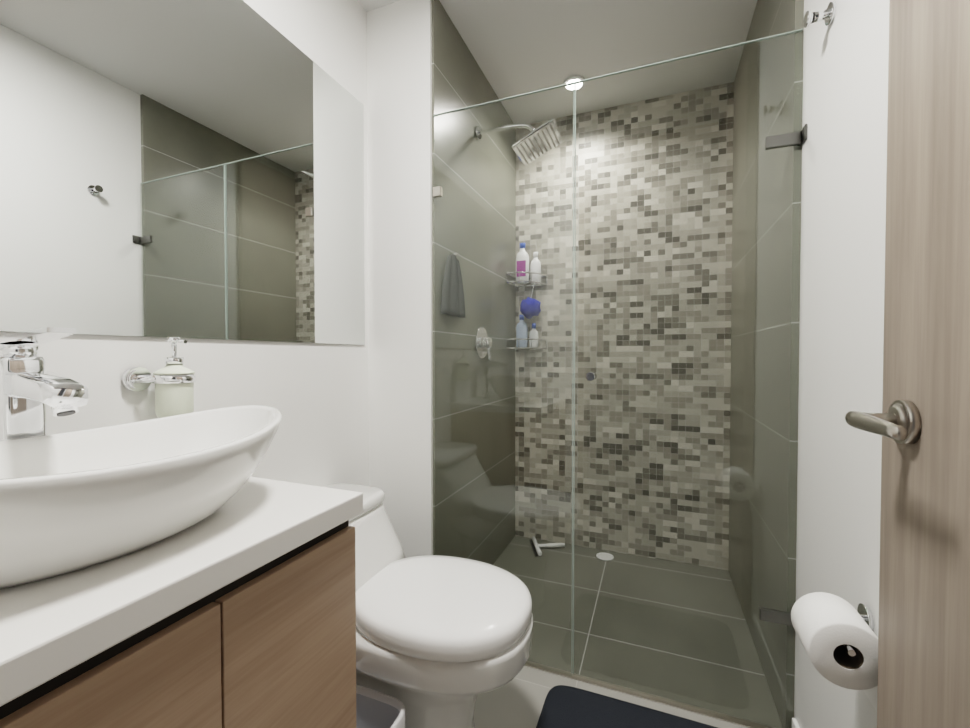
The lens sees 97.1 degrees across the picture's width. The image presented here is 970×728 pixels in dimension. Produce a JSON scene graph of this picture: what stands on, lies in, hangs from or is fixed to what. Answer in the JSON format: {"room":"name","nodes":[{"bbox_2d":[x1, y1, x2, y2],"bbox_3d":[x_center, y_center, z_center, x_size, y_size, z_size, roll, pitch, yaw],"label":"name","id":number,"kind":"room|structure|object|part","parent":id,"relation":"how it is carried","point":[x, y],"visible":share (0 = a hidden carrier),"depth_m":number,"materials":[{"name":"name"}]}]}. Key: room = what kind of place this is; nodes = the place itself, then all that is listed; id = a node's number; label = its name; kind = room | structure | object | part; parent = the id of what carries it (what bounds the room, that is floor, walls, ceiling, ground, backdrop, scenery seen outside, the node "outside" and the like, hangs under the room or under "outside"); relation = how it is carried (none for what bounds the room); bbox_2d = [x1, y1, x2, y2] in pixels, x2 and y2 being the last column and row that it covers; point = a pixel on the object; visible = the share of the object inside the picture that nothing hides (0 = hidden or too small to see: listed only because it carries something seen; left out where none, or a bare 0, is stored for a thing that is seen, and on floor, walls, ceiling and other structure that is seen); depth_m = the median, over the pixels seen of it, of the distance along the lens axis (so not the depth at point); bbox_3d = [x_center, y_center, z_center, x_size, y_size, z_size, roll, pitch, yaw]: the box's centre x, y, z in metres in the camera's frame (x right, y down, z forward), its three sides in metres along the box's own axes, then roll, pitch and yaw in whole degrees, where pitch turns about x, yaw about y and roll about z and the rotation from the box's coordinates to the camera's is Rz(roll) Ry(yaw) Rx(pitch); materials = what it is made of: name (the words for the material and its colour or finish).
{"room":"bathroom","nodes":[
{"label":"bathroom","id":0,"kind":"room"},
{"bbox_2d":[0,0,368,486],"bbox_3d":[-0.792,-0.158,1.044,0.100,2.450,1.500,0,1,22],"label":"wall","id":1,"kind":"structure","parent":0,"point":[316,395],"depth_m":1.35,"materials":[{"name":"white paint"}]},
{"bbox_2d":[121,337,195,417],"bbox_3d":[-0.719,0.030,0.961,0.099,0.182,0.116,0,1,22],"label":"soap dispenser","id":2,"kind":"object","parent":1,"relation":"attached to","point":[174,379],"visible":0.98,"depth_m":0.95,"materials":[{"name":"white glass"}]},
{"bbox_3d":[-0.770,0.034,0.948,0.014,0.054,0.054,0,1,22],"label":"plate","id":3,"kind":"part","parent":2,"relation":"part of","materials":[{"name":"silver metal"}]},
{"bbox_3d":[-0.761,0.034,0.944,0.006,0.042,0.042,0,1,22],"label":"plate","id":4,"kind":"part","parent":2,"relation":"part of","materials":[{"name":"silver metal"}]},
{"bbox_3d":[-0.739,0.034,0.942,0.038,0.011,0.024,0,1,22],"label":"arm","id":5,"kind":"part","parent":2,"relation":"part of"},
{"bbox_3d":[-0.706,-0.032,0.973,0.010,0.034,0.010,0,1,22],"label":"stem","id":6,"kind":"part","parent":2,"relation":"part of","materials":[{"name":"silver metal"}]},
{"bbox_2d":[153,364,194,417],"bbox_3d":[-0.706,0.060,0.975,0.078,0.122,0.078,0,1,22],"label":"bottle","id":7,"kind":"object","parent":2,"relation":"on","point":[174,383],"depth_m":0.95,"materials":[{"name":"white glass"}]},
{"bbox_2d":[0,0,364,344],"bbox_3d":[-0.726,-0.534,1.060,0.006,0.940,1.350,0,1,22],"label":"mirror","id":8,"kind":"object","parent":1,"relation":"attached to","point":[184,168],"visible":1,"depth_m":1.02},
{"bbox_2d":[367,0,432,557],"bbox_3d":[-0.195,-0.180,2.168,0.385,2.450,1.030,0,1,22],"label":"wall","id":9,"kind":"structure","parent":0,"point":[399,115],"depth_m":1.66,"materials":[{"name":"white paint"}]},
{"bbox_2d":[432,0,515,564],"bbox_3d":[-0.009,-0.176,2.101,0.010,2.454,1.018,0,1,22],"label":"shower wall tile","id":10,"kind":"structure","parent":9,"relation":"attached to","point":[459,80],"depth_m":1.95,"materials":[{"name":"grey tile"}]},
{"bbox_2d":[440,252,464,317],"bbox_3d":[-0.127,-0.325,1.745,0.030,0.256,0.202,0,1,22],"label":"cloth","id":11,"kind":"object","parent":10,"relation":"attached to","point":[455,296],"depth_m":1.74,"materials":[{"name":"grey fabric"}]},
{"bbox_2d":[475,327,491,360],"bbox_3d":[0.007,-0.097,2.052,0.056,0.162,0.150,0,1,22],"label":"shower valve","id":12,"kind":"object","parent":10,"relation":"attached to","point":[484,337],"depth_m":2.03,"materials":[{"name":"silver metal"}]},
{"bbox_3d":[-0.015,-0.103,2.061,0.008,0.150,0.150,0,1,22],"label":"plate","id":13,"kind":"part","parent":12,"relation":"part of","materials":[{"name":"silver metal"}]},
{"bbox_3d":[0.019,-0.060,2.038,0.024,0.089,0.034,0,1,22],"label":"lever","id":14,"kind":"part","parent":12,"relation":"part of","materials":[{"name":"silver metal"}]},
{"bbox_2d":[475,118,562,165],"bbox_3d":[0.141,-1.016,1.928,0.383,0.174,0.200,0,1,22],"label":"shower head","id":15,"kind":"object","parent":10,"relation":"attached to","point":[541,140],"depth_m":1.90},
{"bbox_3d":[0.103,-1.041,1.943,0.283,0.086,0.018,0,1,22],"label":"arm","id":16,"kind":"part","parent":15,"relation":"part of"},
{"bbox_3d":[0.233,-0.973,1.892,0.200,0.012,0.200,-25,-8,20],"label":"plate","id":17,"kind":"part","parent":15,"relation":"part of","materials":[{"name":"silver metal"}]},
{"bbox_2d":[505,243,546,348],"bbox_3d":[0.237,-0.390,2.440,0.194,0.608,0.198,0,1,22],"label":"shower caddy","id":18,"kind":"object","parent":10,"relation":"attached to","point":[534,305],"depth_m":2.45,"materials":[{"name":"silver metal"}]},
{"bbox_2d":[516,315,527,346],"bbox_3d":[0.213,-0.190,2.484,0.066,0.190,0.046,0,1,22],"label":"bottle","id":19,"kind":"object","parent":18,"relation":"on","point":[524,326],"depth_m":2.47,"materials":[{"name":"blue"}]},
{"bbox_2d":[516,243,528,283],"bbox_3d":[0.216,-0.580,2.470,0.076,0.230,0.055,0,1,22],"label":"bottle","id":20,"kind":"object","parent":18,"relation":"on","point":[519,255],"depth_m":2.45,"materials":[{"name":"white plastic"}]},
{"bbox_2d":[529,323,537,347],"bbox_3d":[0.283,-0.165,2.484,0.052,0.140,0.036,0,1,22],"label":"bottle","id":21,"kind":"object","parent":18,"relation":"on","point":[532,331],"depth_m":2.47,"materials":[{"name":"white plastic"}]},
{"bbox_2d":[530,252,540,283],"bbox_3d":[0.292,-0.555,2.473,0.060,0.180,0.042,0,1,22],"label":"bottle","id":22,"kind":"object","parent":18,"relation":"on","point":[534,261],"depth_m":2.46,"materials":[{"name":"white plastic"}]},
{"bbox_2d":[357,0,756,123],"bbox_3d":[0.136,-1.438,1.261,1.650,0.100,2.630,0,1,22],"label":"ceiling","id":23,"kind":"structure","parent":0,"point":[517,47],"depth_m":1.88,"materials":[{"name":"white paint"}]},
{"bbox_2d":[563,75,584,90],"bbox_3d":[0.444,-1.397,2.135,0.110,0.014,0.110,0,1,22],"label":"recessed light","id":24,"kind":"object","parent":23,"relation":"in","point":[571,79],"visible":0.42,"depth_m":2.12,"materials":[{"name":"white paint"}]},
{"bbox_2d":[515,82,733,569],"bbox_3d":[0.601,-0.183,2.461,1.650,2.454,0.100,0,1,22],"label":"wall","id":25,"kind":"structure","parent":0,"point":[714,242],"depth_m":2.33,"materials":[{"name":"tile"}]},
{"bbox_3d":[0.843,-0.157,0.952,0.090,2.450,2.530,0,1,22],"label":"wall","id":26,"kind":"structure","parent":0,"visible":0},
{"bbox_2d":[729,0,803,727],"bbox_3d":[1.065,-0.168,1.677,0.030,2.454,1.018,0,1,22],"label":"wall tiles","id":27,"kind":"structure","parent":26,"relation":"attached to","point":[772,17],"depth_m":1.46,"materials":[{"name":"grey tile"}]},
{"bbox_2d":[792,718,799,727],"bbox_3d":[0.779,1.033,0.978,0.012,0.070,0.490,0,1,22],"label":"baseboard","id":28,"kind":"structure","parent":26,"relation":"attached to","point":[795,723],"depth_m":1.19,"materials":[{"name":"white paint"}]},
{"bbox_2d":[794,0,889,727],"bbox_3d":[0.609,-0.148,0.497,0.010,2.450,1.512,0,1,22],"label":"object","id":29,"kind":"structure","parent":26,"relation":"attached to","point":[844,172],"depth_m":0.93,"materials":[{"name":"white paint"}]},
{"bbox_2d":[803,1,835,27],"bbox_3d":[0.780,-0.813,1.002,0.052,0.044,0.044,0,1,22],"label":"robe hook","id":30,"kind":"object","parent":29,"relation":"attached to","point":[827,15],"visible":1,"depth_m":0.99,"materials":[{"name":"silver metal"}]},
{"bbox_3d":[0.780,-0.813,1.002,0.037,0.020,0.020,0,1,22],"label":"post","id":31,"kind":"part","parent":30,"relation":"part of","materials":[{"name":"silver metal"}]},
{"bbox_3d":[0.801,-0.812,0.993,0.008,0.044,0.044,0,1,22],"label":"plate","id":32,"kind":"part","parent":30,"relation":"part of","materials":[{"name":"silver metal"}]},
{"bbox_2d":[791,592,877,711],"bbox_3d":[0.641,0.517,0.779,0.128,0.166,0.161,0,1,22],"label":"toilet paper holder","id":33,"kind":"object","parent":29,"relation":"attached to","point":[838,637],"visible":1,"depth_m":0.73,"materials":[{"name":"white paper"}]},
{"bbox_3d":[0.658,0.480,0.762,0.069,0.019,0.142,0,1,22],"label":"arm","id":34,"kind":"part","parent":33,"relation":"part of"},
{"bbox_3d":[0.718,0.479,0.809,0.008,0.048,0.048,0,1,22],"label":"plate","id":35,"kind":"part","parent":33,"relation":"part of","materials":[{"name":"silver metal"}]},
{"bbox_2d":[877,0,969,727],"bbox_3d":[0.502,-0.116,0.302,0.035,2.377,0.800,0,1,22],"label":"door leaf","id":36,"kind":"structure","parent":26,"relation":"in","point":[924,636],"depth_m":0.57,"materials":[{"name":"brown wood"}]},
{"bbox_2d":[889,400,921,443],"bbox_3d":[0.598,0.083,0.612,0.012,0.062,0.062,0,1,22],"label":"rose","id":37,"kind":"object","parent":36,"relation":"attached to","point":[915,425],"visible":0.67,"depth_m":0.59,"materials":[{"name":"silver metal"}]},
{"bbox_2d":[863,403,908,440],"bbox_3d":[0.570,0.083,0.623,0.050,0.054,0.054,0,1,22],"label":"rose","id":38,"kind":"object","parent":37,"relation":"attached to","point":[898,410],"depth_m":0.61,"materials":[{"name":"silver metal"}]},
{"bbox_2d":[845,410,907,440],"bbox_3d":[0.531,0.083,0.585,0.022,0.026,0.136,0,1,22],"label":"lever","id":39,"kind":"object","parent":38,"relation":"attached to","point":[867,422],"visible":1,"depth_m":0.57,"materials":[{"name":"silver metal"}]},
{"bbox_3d":[0.567,0.083,0.624,0.044,0.023,0.023,0,1,22],"label":"door handle neck","id":40,"kind":"part","parent":38,"relation":"part of","materials":[{"name":"silver metal"}]},
{"label":"outside","id":41,"kind":"structure","parent":0,"visible":0},
{"bbox_2d":[474,536,782,727],"bbox_3d":[0.026,1.117,1.030,1.650,0.100,3.230,0,1,22],"label":"floor","id":42,"kind":"structure","parent":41,"point":[669,645],"depth_m":1.65,"materials":[{"name":"tile"}]},
{"bbox_2d":[0,327,362,727],"bbox_3d":[-0.610,0.509,0.639,0.544,1.130,0.653,0,1,22],"label":"bathroom vanity","id":43,"kind":"object","parent":42,"relation":"on","point":[186,570],"visible":1,"depth_m":0.58,"materials":[{"name":"white stone"}]},
{"bbox_3d":[-0.432,0.652,0.419,0.019,0.650,0.364,0,1,22],"label":"door","id":44,"kind":"part","parent":43,"relation":"part of","materials":[{"name":"brown wood"}]},
{"bbox_2d":[0,477,362,706],"bbox_3d":[-0.610,0.275,0.635,0.544,0.040,0.653,0,1,22],"label":"countertop","id":45,"kind":"structure","parent":43,"relation":"on","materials":[{"name":"white stone"}]},
{"bbox_2d":[0,327,88,440],"bbox_3d":[-0.724,0.098,0.694,0.188,0.310,0.071,0,1,22],"label":"faucet","id":46,"kind":"object","parent":45,"relation":"on","point":[26,389],"depth_m":0.68,"materials":[{"name":"silver metal"}]},
{"bbox_2d":[0,405,281,588],"bbox_3d":[-0.564,0.172,0.622,0.370,0.164,0.574,0,1,22],"label":"sink","id":47,"kind":"object","parent":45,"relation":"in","point":[127,505],"depth_m":0.58,"materials":[{"name":"white ceramic"}]},
{"bbox_3d":[-0.313,0.646,0.720,0.019,0.650,0.278,0,1,22],"label":"door","id":48,"kind":"part","parent":43,"relation":"part of","materials":[{"name":"brown wood"}]},
{"bbox_2d":[356,684,404,727],"bbox_3d":[-0.302,0.939,0.985,0.207,0.258,0.174,0,1,22],"label":"trash bin","id":49,"kind":"object","parent":42,"relation":"on","point":[375,709],"visible":0.44,"depth_m":1.05,"materials":[{"name":"grey plastic"}]},
{"bbox_2d":[324,483,532,727],"bbox_3d":[-0.255,0.744,1.225,0.790,0.639,0.408,0,1,22],"label":"toilet","id":50,"kind":"object","parent":42,"relation":"on","point":[443,641],"visible":0.56,"depth_m":1.07,"materials":[{"name":"white ceramic"}]},
{"bbox_3d":[-0.505,0.446,1.319,0.252,0.034,0.408,0,1,22],"label":"tank lid","id":51,"kind":"part","parent":50,"relation":"part of","materials":[{"name":"white ceramic"}]},
{"bbox_3d":[-0.455,0.561,1.301,0.345,0.195,0.390,0,1,22],"label":"tank","id":52,"kind":"part","parent":50,"relation":"part of","materials":[{"name":"white ceramic"}]},
{"bbox_3d":[-0.118,0.639,1.169,0.490,0.064,0.396,0,1,22],"label":"seat lid","id":53,"kind":"part","parent":50,"relation":"part of","materials":[{"name":"white plastic"}]},
{"bbox_2d":[530,537,564,555],"bbox_3d":[0.331,1.029,2.405,0.213,0.025,0.196,0,1,22],"label":"squeegee","id":54,"kind":"object","parent":42,"relation":"on","point":[553,545],"depth_m":2.42,"materials":[{"name":"white plastic"}]},
{"bbox_3d":[0.274,1.038,2.422,0.012,0.004,0.200,0,1,-3],"label":"blade","id":55,"kind":"part","parent":54,"relation":"part of","materials":[{"name":"black plastic"}]},
{"bbox_3d":[0.372,1.029,2.428,0.154,0.020,0.086,0,1,22],"label":"handle","id":56,"kind":"part","parent":54,"relation":"part of","materials":[{"name":"white plastic"}]},
{"bbox_2d":[596,552,613,560],"bbox_3d":[0.651,1.045,2.325,0.094,0.004,0.094,0,1,22],"label":"shower drain","id":57,"kind":"object","parent":42,"relation":"on","point":[603,556],"depth_m":2.32,"materials":[{"name":"white metal"}]},
{"bbox_2d":[536,685,717,727],"bbox_3d":[0.411,1.058,1.092,0.600,0.016,0.470,0,1,22],"label":"bath mat","id":58,"kind":"object","parent":42,"relation":"on","point":[564,706],"visible":0.94,"depth_m":1.28,"materials":[{"name":"grey fabric"}]},
{"bbox_2d":[524,661,773,727],"bbox_3d":[0.344,1.058,1.433,1.155,0.004,0.024,0,1,22],"label":"shower threshold","id":59,"kind":"object","parent":42,"relation":"on","point":[685,706],"depth_m":1.36,"materials":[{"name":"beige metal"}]},
{"bbox_2d":[433,29,806,727],"bbox_3d":[0.342,0.064,1.409,1.154,1.982,0.075,0,1,22],"label":"glass","id":60,"kind":"object","parent":59,"relation":"on","point":[771,143],"visible":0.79,"depth_m":1.36,"materials":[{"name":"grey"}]},
{"bbox_3d":[0.588,0.063,1.316,0.622,1.973,0.008,0,1,22],"label":"door","id":61,"kind":"part","parent":60,"relation":"part of","materials":[{"name":"clear glass"}]}
]}

